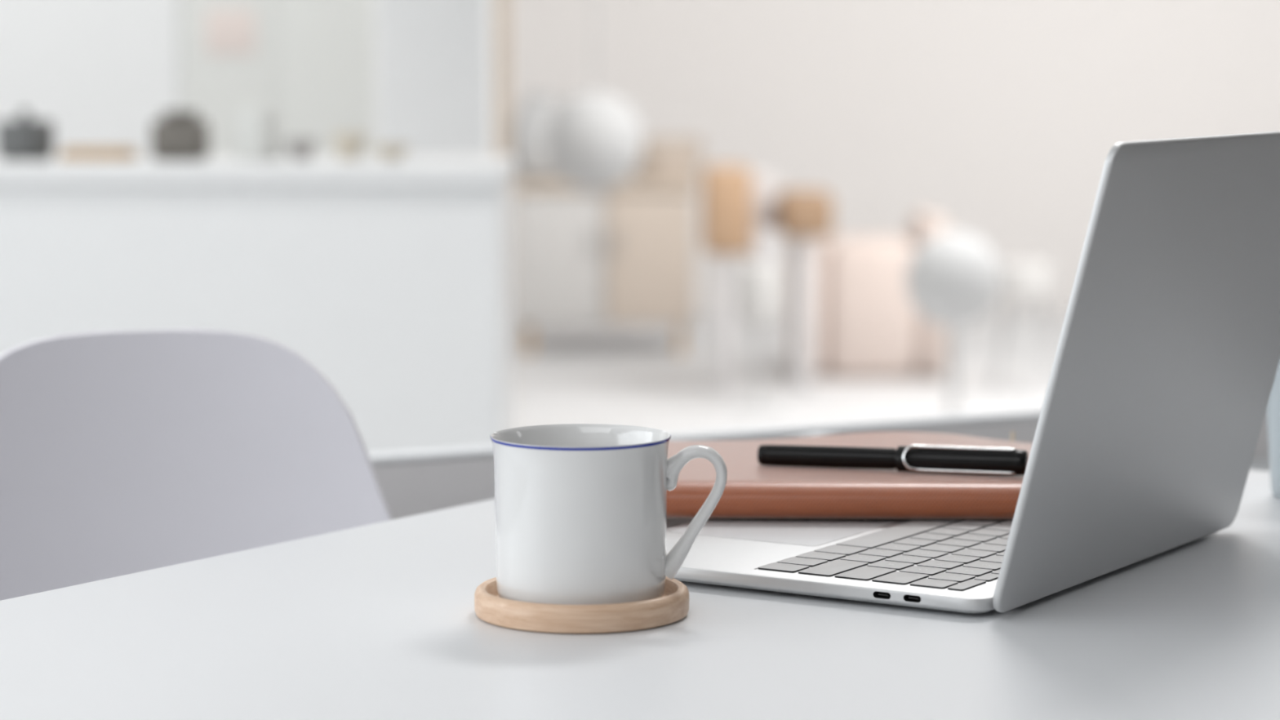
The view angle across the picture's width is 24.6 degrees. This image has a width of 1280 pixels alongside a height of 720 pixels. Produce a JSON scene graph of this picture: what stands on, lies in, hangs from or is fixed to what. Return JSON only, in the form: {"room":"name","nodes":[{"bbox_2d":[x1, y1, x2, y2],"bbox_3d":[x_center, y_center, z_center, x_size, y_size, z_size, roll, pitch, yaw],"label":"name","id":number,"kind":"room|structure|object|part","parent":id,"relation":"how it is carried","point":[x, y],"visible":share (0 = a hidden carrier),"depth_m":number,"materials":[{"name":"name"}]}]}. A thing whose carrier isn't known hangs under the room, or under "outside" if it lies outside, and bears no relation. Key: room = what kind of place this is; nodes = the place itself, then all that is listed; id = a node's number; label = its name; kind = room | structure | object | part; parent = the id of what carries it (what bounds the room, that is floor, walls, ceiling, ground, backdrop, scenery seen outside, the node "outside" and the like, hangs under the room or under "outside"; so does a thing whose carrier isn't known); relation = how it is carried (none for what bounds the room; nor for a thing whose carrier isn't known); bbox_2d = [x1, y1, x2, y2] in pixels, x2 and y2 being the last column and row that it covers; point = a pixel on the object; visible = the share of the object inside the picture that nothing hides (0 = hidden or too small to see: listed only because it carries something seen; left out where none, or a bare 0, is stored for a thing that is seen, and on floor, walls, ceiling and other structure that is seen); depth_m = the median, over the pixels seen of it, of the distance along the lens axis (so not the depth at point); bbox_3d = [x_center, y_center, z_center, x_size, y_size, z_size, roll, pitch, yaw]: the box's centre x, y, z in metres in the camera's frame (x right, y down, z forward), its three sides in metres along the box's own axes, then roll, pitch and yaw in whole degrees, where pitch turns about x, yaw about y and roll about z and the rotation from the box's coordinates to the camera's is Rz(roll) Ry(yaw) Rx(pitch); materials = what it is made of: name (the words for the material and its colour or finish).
{"room":"dining room","nodes":[
{"label":"dining room","id":0,"kind":"room"},
{"bbox_2d":[374,0,494,155],"bbox_3d":[-0.423,-1.238,6.023,0.231,3.200,0.240,0,6,0],"label":"pillar","id":1,"kind":"structure","parent":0,"point":[435,59],"depth_m":5.97,"materials":[{"name":"white paint"}]},
{"bbox_2d":[512,312,1066,433],"bbox_3d":[0.100,0.615,4.188,8.400,0.100,14.400,0,6,0],"label":"floor","id":2,"kind":"structure","parent":0,"point":[624,375],"depth_m":8.90,"materials":[{"name":"white"}]},
{"bbox_2d":[0,0,181,155],"bbox_3d":[-1.350,-0.866,6.779,0.643,2.300,0.536,0,6,0],"label":"wall","id":3,"kind":"structure","parent":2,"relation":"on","point":[103,72],"depth_m":6.55,"materials":[{"name":"white paint"}]},
{"bbox_2d":[0,328,392,600],"bbox_3d":[-0.242,0.420,1.639,0.454,0.834,0.498,-2,6,-16],"label":"shell chair","id":4,"kind":"object","parent":2,"relation":"on","point":[122,452],"visible":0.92,"depth_m":1.83,"materials":[{"name":"white plastic"}]},
{"bbox_2d":[0,155,514,453],"bbox_3d":[-1.258,0.119,4.417,2.125,0.839,0.384,0,6,0],"label":"kitchen island","id":5,"kind":"object","parent":2,"relation":"on","point":[392,278],"visible":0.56,"depth_m":4.21,"materials":[{"name":"white paint"}]},
{"bbox_2d":[0,155,514,186],"bbox_3d":[-1.258,-0.283,4.375,2.125,0.030,0.384,0,6,0],"label":"island countertop","id":6,"kind":"structure","parent":5,"relation":"on","point":[212,170],"depth_m":4.18,"materials":[{"name":"white paint"}]},
{"bbox_2d":[0,109,54,159],"bbox_3d":[-0.920,-0.338,4.389,0.086,0.075,0.086,0,6,0],"label":"cooking pot","id":7,"kind":"object","parent":6,"relation":"on","point":[24,138],"visible":1,"depth_m":4.35,"materials":[{"name":"grey metal"}]},
{"bbox_3d":[-0.920,-0.366,4.386,0.020,0.017,0.020,0,6,0],"label":"lid knob","id":8,"kind":"part","parent":7,"relation":"part of","materials":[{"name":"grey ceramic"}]},
{"bbox_2d":[58,146,138,159],"bbox_3d":[-0.810,-0.309,4.392,0.110,0.018,0.060,0,6,0],"label":"tray","id":9,"kind":"object","parent":6,"relation":"on","point":[69,153],"visible":1,"depth_m":4.36,"materials":[{"name":"brown wood"}]},
{"bbox_2d":[150,110,209,159],"bbox_3d":[-0.688,-0.337,4.389,0.080,0.074,0.070,0,6,0],"label":"pot","id":10,"kind":"object","parent":6,"relation":"on","point":[180,135],"visible":1,"depth_m":4.36,"materials":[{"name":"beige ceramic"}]},
{"bbox_2d":[235,107,279,159],"bbox_3d":[-0.572,-0.339,4.389,0.066,0.077,0.066,0,6,0],"label":"canister","id":11,"kind":"object","parent":6,"relation":"on","point":[257,130],"visible":1,"depth_m":4.36,"materials":[{"name":"white ceramic"}]},
{"bbox_2d":[284,138,316,159],"bbox_3d":[-0.508,-0.315,4.391,0.048,0.030,0.048,0,6,0],"label":"bowl","id":12,"kind":"object","parent":6,"relation":"on","point":[298,148],"visible":1,"depth_m":4.38,"materials":[{"name":"white ceramic"}]},
{"bbox_2d":[331,132,365,159],"bbox_3d":[-0.436,-0.320,4.391,0.052,0.040,0.052,0,6,0],"label":"bowl","id":13,"kind":"object","parent":6,"relation":"on","point":[348,145],"visible":1,"depth_m":4.37,"materials":[{"name":"beige ceramic"}]},
{"bbox_2d":[373,144,409,159],"bbox_3d":[-0.372,-0.311,4.392,0.056,0.022,0.056,0,6,0],"label":"bowl","id":14,"kind":"object","parent":6,"relation":"on","point":[387,152],"visible":1,"depth_m":4.37,"materials":[{"name":"beige ceramic"}]},
{"bbox_2d":[179,0,376,155],"bbox_3d":[-0.810,-0.766,6.789,0.433,2.100,0.536,0,6,0],"label":"wall","id":15,"kind":"structure","parent":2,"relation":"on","point":[313,62],"depth_m":6.55,"materials":[{"name":"grey paint"}]},
{"bbox_3d":[-0.919,-0.771,6.545,0.215,2.040,0.020,0,6,0],"label":"door","id":16,"kind":"part","parent":15,"relation":"part of","materials":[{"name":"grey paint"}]},
{"bbox_2d":[205,9,255,54],"bbox_3d":[-0.913,-0.731,6.538,0.110,0.100,0.002,0,6,0],"label":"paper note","id":17,"kind":"object","parent":15,"relation":"attached to","point":[228,32],"visible":1,"depth_m":6.54,"materials":[{"name":"white paper"}]},
{"bbox_3d":[-0.702,-0.771,6.545,0.215,2.040,0.020,0,6,0],"label":"door","id":18,"kind":"part","parent":15,"relation":"part of","materials":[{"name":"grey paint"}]},
{"bbox_2d":[493,0,511,155],"bbox_3d":[-0.373,-1.398,7.535,0.072,3.200,0.080,0,6,0],"label":"timber post","id":19,"kind":"object","parent":2,"relation":"on","point":[501,7],"visible":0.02,"depth_m":7.57,"materials":[{"name":"brown wood"}]},
{"bbox_2d":[511,177,697,355],"bbox_3d":[-0.116,-0.316,9.818,0.609,0.567,0.466,0,6,0],"label":"sideboard","id":20,"kind":"object","parent":2,"relation":"on","point":[624,253],"visible":0.97,"depth_m":9.60,"materials":[{"name":"beige wood"}]},
{"bbox_3d":[-0.365,-0.069,9.692,0.030,0.102,0.030,0,6,0],"label":"leg","id":21,"kind":"part","parent":20,"relation":"part of","materials":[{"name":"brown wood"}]},
{"bbox_2d":[511,93,562,181],"bbox_3d":[-0.329,-0.741,9.756,0.230,0.290,0.230,0,6,0],"label":"vase","id":22,"kind":"object","parent":20,"relation":"on","point":[529,126],"visible":0.79,"depth_m":9.68,"materials":[{"name":"white ceramic"}]},
{"bbox_3d":[-0.263,-0.330,9.609,0.282,0.416,0.017,0,6,0],"label":"door","id":23,"kind":"part","parent":20,"relation":"part of","materials":[{"name":"grey wood"}]},
{"bbox_3d":[-0.156,-0.383,9.583,0.012,0.080,0.012,0,6,0],"label":"handle","id":24,"kind":"part","parent":20,"relation":"part of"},
{"bbox_3d":[-0.076,-0.383,9.583,0.012,0.080,0.012,0,6,0],"label":"handle","id":25,"kind":"part","parent":20,"relation":"part of","materials":[{"name":"beige"}]},
{"bbox_3d":[0.032,-0.330,9.609,0.282,0.416,0.017,0,6,0],"label":"door","id":26,"kind":"part","parent":20,"relation":"part of","materials":[{"name":"beige wood"}]},
{"bbox_2d":[635,137,703,182],"bbox_3d":[0.089,-0.667,9.764,0.244,0.140,0.244,0,6,0],"label":"basket","id":27,"kind":"object","parent":20,"relation":"on","point":[663,159],"visible":0.84,"depth_m":9.67,"materials":[{"name":"beige fabric"}]},
{"bbox_3d":[0.134,-0.069,9.692,0.030,0.102,0.030,0,6,0],"label":"leg","id":28,"kind":"part","parent":20,"relation":"part of","materials":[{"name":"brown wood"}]},
{"bbox_2d":[0,432,1279,719],"bbox_3d":[-0.027,0.500,1.291,0.640,0.740,1.450,4,7,34],"label":"desk","id":29,"kind":"object","parent":2,"relation":"on","point":[380,620],"visible":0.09,"depth_m":1.30,"materials":[{"name":"white laminate"}]},
{"bbox_2d":[474,576,688,634],"bbox_3d":[-0.027,0.112,1.373,0.101,0.013,0.101,0,6,0],"label":"coaster","id":30,"kind":"object","parent":29,"relation":"on","point":[673,606],"visible":0.62,"depth_m":1.33,"materials":[{"name":"brown wood"}]},
{"bbox_2d":[490,423,727,604],"bbox_3d":[-0.022,0.074,1.365,0.099,0.078,0.084,4,7,36],"label":"mug","id":31,"kind":"object","parent":30,"relation":"on","point":[580,509],"visible":1,"depth_m":1.34,"materials":[{"name":"ceramic"}]},
{"bbox_3d":[0.024,0.071,1.369,0.033,0.063,0.016,0,6,0],"label":"handle","id":32,"kind":"part","parent":31,"relation":"part of","materials":[{"name":"ceramic"}]},
{"bbox_2d":[666,131,1279,613],"bbox_3d":[0.168,-0.008,1.517,0.293,0.222,0.306,4,7,32],"label":"laptop","id":33,"kind":"object","parent":29,"relation":"on","point":[1166,359],"visible":0.92,"depth_m":1.43,"materials":[{"name":"silver metal"}]},
{"bbox_3d":[0.267,-0.003,1.456,0.060,0.219,0.306,4,7,32],"label":"lid","id":34,"kind":"part","parent":33,"relation":"part of","materials":[{"name":"silver metal"}]},
{"bbox_2d":[1266,360,1279,497],"bbox_3d":[0.401,0.026,1.732,0.070,0.110,0.070,0,6,0],"label":"tumbler","id":35,"kind":"object","parent":29,"relation":"on","point":[1273,410],"visible":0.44,"depth_m":1.73,"materials":[{"name":"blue glass"}]},
{"bbox_2d":[733,262,782,410],"bbox_3d":[0.332,-0.069,8.239,0.140,0.407,0.140,0,6,0],"label":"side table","id":36,"kind":"object","parent":2,"relation":"on","point":[757,284],"visible":1,"depth_m":8.18,"materials":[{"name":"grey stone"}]},
{"bbox_3d":[0.332,0.007,8.247,0.016,0.232,0.016,0,6,0],"label":"leg","id":37,"kind":"part","parent":36,"relation":"part of","materials":[{"name":"white"}]},
{"bbox_2d":[701,164,833,395],"bbox_3d":[0.372,-0.242,8.673,0.377,0.661,0.340,0,6,0],"label":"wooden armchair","id":38,"kind":"object","parent":2,"relation":"on","point":[742,211],"visible":0.94,"depth_m":8.52,"materials":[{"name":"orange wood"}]},
{"bbox_3d":[0.254,-0.131,8.805,0.036,0.412,0.036,0,6,0],"label":"leg","id":39,"kind":"part","parent":38,"relation":"part of","materials":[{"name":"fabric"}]},
{"bbox_3d":[0.254,-0.445,8.641,0.140,0.251,0.320,0,6,0],"label":"arm panel","id":40,"kind":"part","parent":38,"relation":"part of","materials":[{"name":"orange wood"}]},
{"bbox_3d":[0.254,-0.105,8.556,0.036,0.412,0.036,0,6,0],"label":"leg","id":41,"kind":"part","parent":38,"relation":"part of","materials":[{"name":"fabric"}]},
{"bbox_3d":[0.367,-0.445,8.772,0.085,0.224,0.100,0,6,0],"label":"backrest","id":42,"kind":"part","parent":38,"relation":"part of","materials":[{"name":"fabric"}]},
{"bbox_2d":[749,226,781,266],"bbox_3d":[0.367,-0.327,8.623,0.085,0.119,0.219,0,6,0],"label":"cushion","id":43,"kind":"object","parent":38,"relation":"on","point":[765,242],"depth_m":8.51,"materials":[{"name":"fabric"}]},
{"bbox_3d":[0.486,-0.156,8.803,0.036,0.462,0.036,0,6,0],"label":"leg","id":44,"kind":"part","parent":38,"relation":"part of","materials":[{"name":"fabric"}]},
{"bbox_3d":[0.486,-0.434,8.642,0.150,0.129,0.320,0,6,0],"label":"arm panel","id":45,"kind":"part","parent":38,"relation":"part of","materials":[{"name":"brown wood"}]},
{"bbox_3d":[0.486,-0.130,8.554,0.036,0.462,0.036,0,6,0],"label":"leg","id":46,"kind":"part","parent":38,"relation":"part of","materials":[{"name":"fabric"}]},
{"bbox_2d":[368,408,1269,519],"bbox_3d":[0.503,0.383,2.565,4.200,0.704,0.043,-3,7,-27],"label":"wall","id":47,"kind":"structure","parent":2,"relation":"on","point":[415,482],"depth_m":2.20,"materials":[{"name":"white paint"}]},
{"bbox_3d":[0.503,0.394,2.566,4.200,0.621,0.018,-3,7,-27],"label":"panel","id":48,"kind":"part","parent":47,"relation":"part of","materials":[{"name":"white paint"}]},
{"bbox_2d":[788,209,950,380],"bbox_3d":[0.707,-0.216,9.188,0.470,0.500,0.620,0,6,0],"label":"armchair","id":49,"kind":"object","parent":2,"relation":"on","point":[867,326],"visible":0.72,"depth_m":8.89,"materials":[{"name":"fabric"}]},
{"bbox_3d":[0.517,-0.177,9.110,0.090,0.416,0.455,0,6,0],"label":"armrest","id":50,"kind":"part","parent":49,"relation":"part of","materials":[{"name":"fabric"}]},
{"bbox_3d":[0.749,-0.274,9.414,0.375,0.248,0.160,0,6,0],"label":"backrest","id":51,"kind":"part","parent":49,"relation":"part of","materials":[{"name":"fabric"}]},
{"bbox_3d":[0.707,-0.174,9.111,0.290,0.408,0.458,0,6,0],"label":"seat","id":52,"kind":"part","parent":49,"relation":"part of","materials":[{"name":"fabric"}]},
{"bbox_3d":[0.897,-0.213,9.106,0.090,0.488,0.455,0,6,0],"label":"armrest","id":53,"kind":"part","parent":49,"relation":"part of","materials":[{"name":"fabric"}]},
{"bbox_2d":[905,231,1002,414],"bbox_3d":[0.751,-0.023,7.037,0.230,0.569,0.230,0,6,0],"label":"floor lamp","id":54,"kind":"object","parent":2,"relation":"on","point":[953,280],"visible":0.85,"depth_m":6.94,"materials":[{"name":"white"}]},
{"bbox_3d":[0.751,-0.191,7.019,0.230,0.230,0.230,0,6,0],"label":"lamp shade","id":55,"kind":"part","parent":54,"relation":"part of","materials":[{"name":"white"}]},
{"bbox_2d":[991,261,1054,395],"bbox_3d":[1.140,-0.094,8.626,0.191,0.380,0.194,0,6,0],"label":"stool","id":56,"kind":"object","parent":2,"relation":"on","point":[1025,281],"visible":0.91,"depth_m":8.56,"materials":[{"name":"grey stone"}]},
{"bbox_3d":[1.074,-0.054,8.688,0.069,0.286,0.020,5,8,37],"label":"leg","id":57,"kind":"part","parent":56,"relation":"part of","materials":[{"name":"white"}]},
{"bbox_3d":[1.124,-0.041,8.569,0.019,0.286,0.070,1,6,7],"label":"leg","id":58,"kind":"part","parent":56,"relation":"part of","materials":[{"name":"white"}]},
{"bbox_3d":[1.133,-0.234,8.623,0.170,0.100,0.170,0,6,0],"label":"seat","id":59,"kind":"part","parent":56,"relation":"part of","materials":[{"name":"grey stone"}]},
{"bbox_3d":[1.202,-0.052,8.672,0.069,0.286,0.020,-3,7,-23],"label":"leg","id":60,"kind":"part","parent":56,"relation":"part of","materials":[{"name":"white"}]},
{"bbox_2d":[666,431,1032,519],"bbox_3d":[0.106,0.065,1.660,0.280,0.026,0.192,0,6,0],"label":"notebook","id":61,"kind":"object","parent":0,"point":[753,490],"visible":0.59,"depth_m":1.57,"materials":[{"name":"brown leather"}]},
{"bbox_2d":[757,444,1028,475],"bbox_3d":[0.138,0.054,1.614,0.150,0.016,0.017,2,6,16],"label":"pen","id":62,"kind":"object","parent":61,"relation":"on","point":[911,458],"visible":0.98,"depth_m":1.61,"materials":[{"name":"black plastic"}]},
{"bbox_2d":[510,0,1279,312],"bbox_3d":[0.100,-1.778,11.125,8.200,3.200,0.100,0,6,0],"label":"wall","id":63,"kind":"structure","parent":0,"point":[1001,121],"depth_m":11.15,"materials":[{"name":"paint"}]},
{"bbox_3d":[0.100,-2.666,3.841,8.400,0.100,14.400,0,6,0],"label":"ceiling","id":64,"kind":"structure","parent":0,"visible":0},
{"bbox_2d":[545,0,644,191],"bbox_3d":[-0.128,-1.768,8.159,0.280,2.595,0.280,0,6,0],"label":"pendant lamp","id":65,"kind":"object","parent":64,"relation":"hanging from","point":[594,140],"visible":1,"depth_m":8.18,"materials":[{"name":"white glass"}]},
{"bbox_3d":[-0.128,-1.895,8.146,0.007,2.300,0.007,2,7,22],"label":"cord","id":66,"kind":"part","parent":65,"relation":"part of","materials":[{"name":"white"}]},
{"bbox_3d":[-0.128,-0.617,8.281,0.280,0.280,0.280,0,6,0],"label":"globe","id":67,"kind":"part","parent":65,"relation":"part of"}
]}

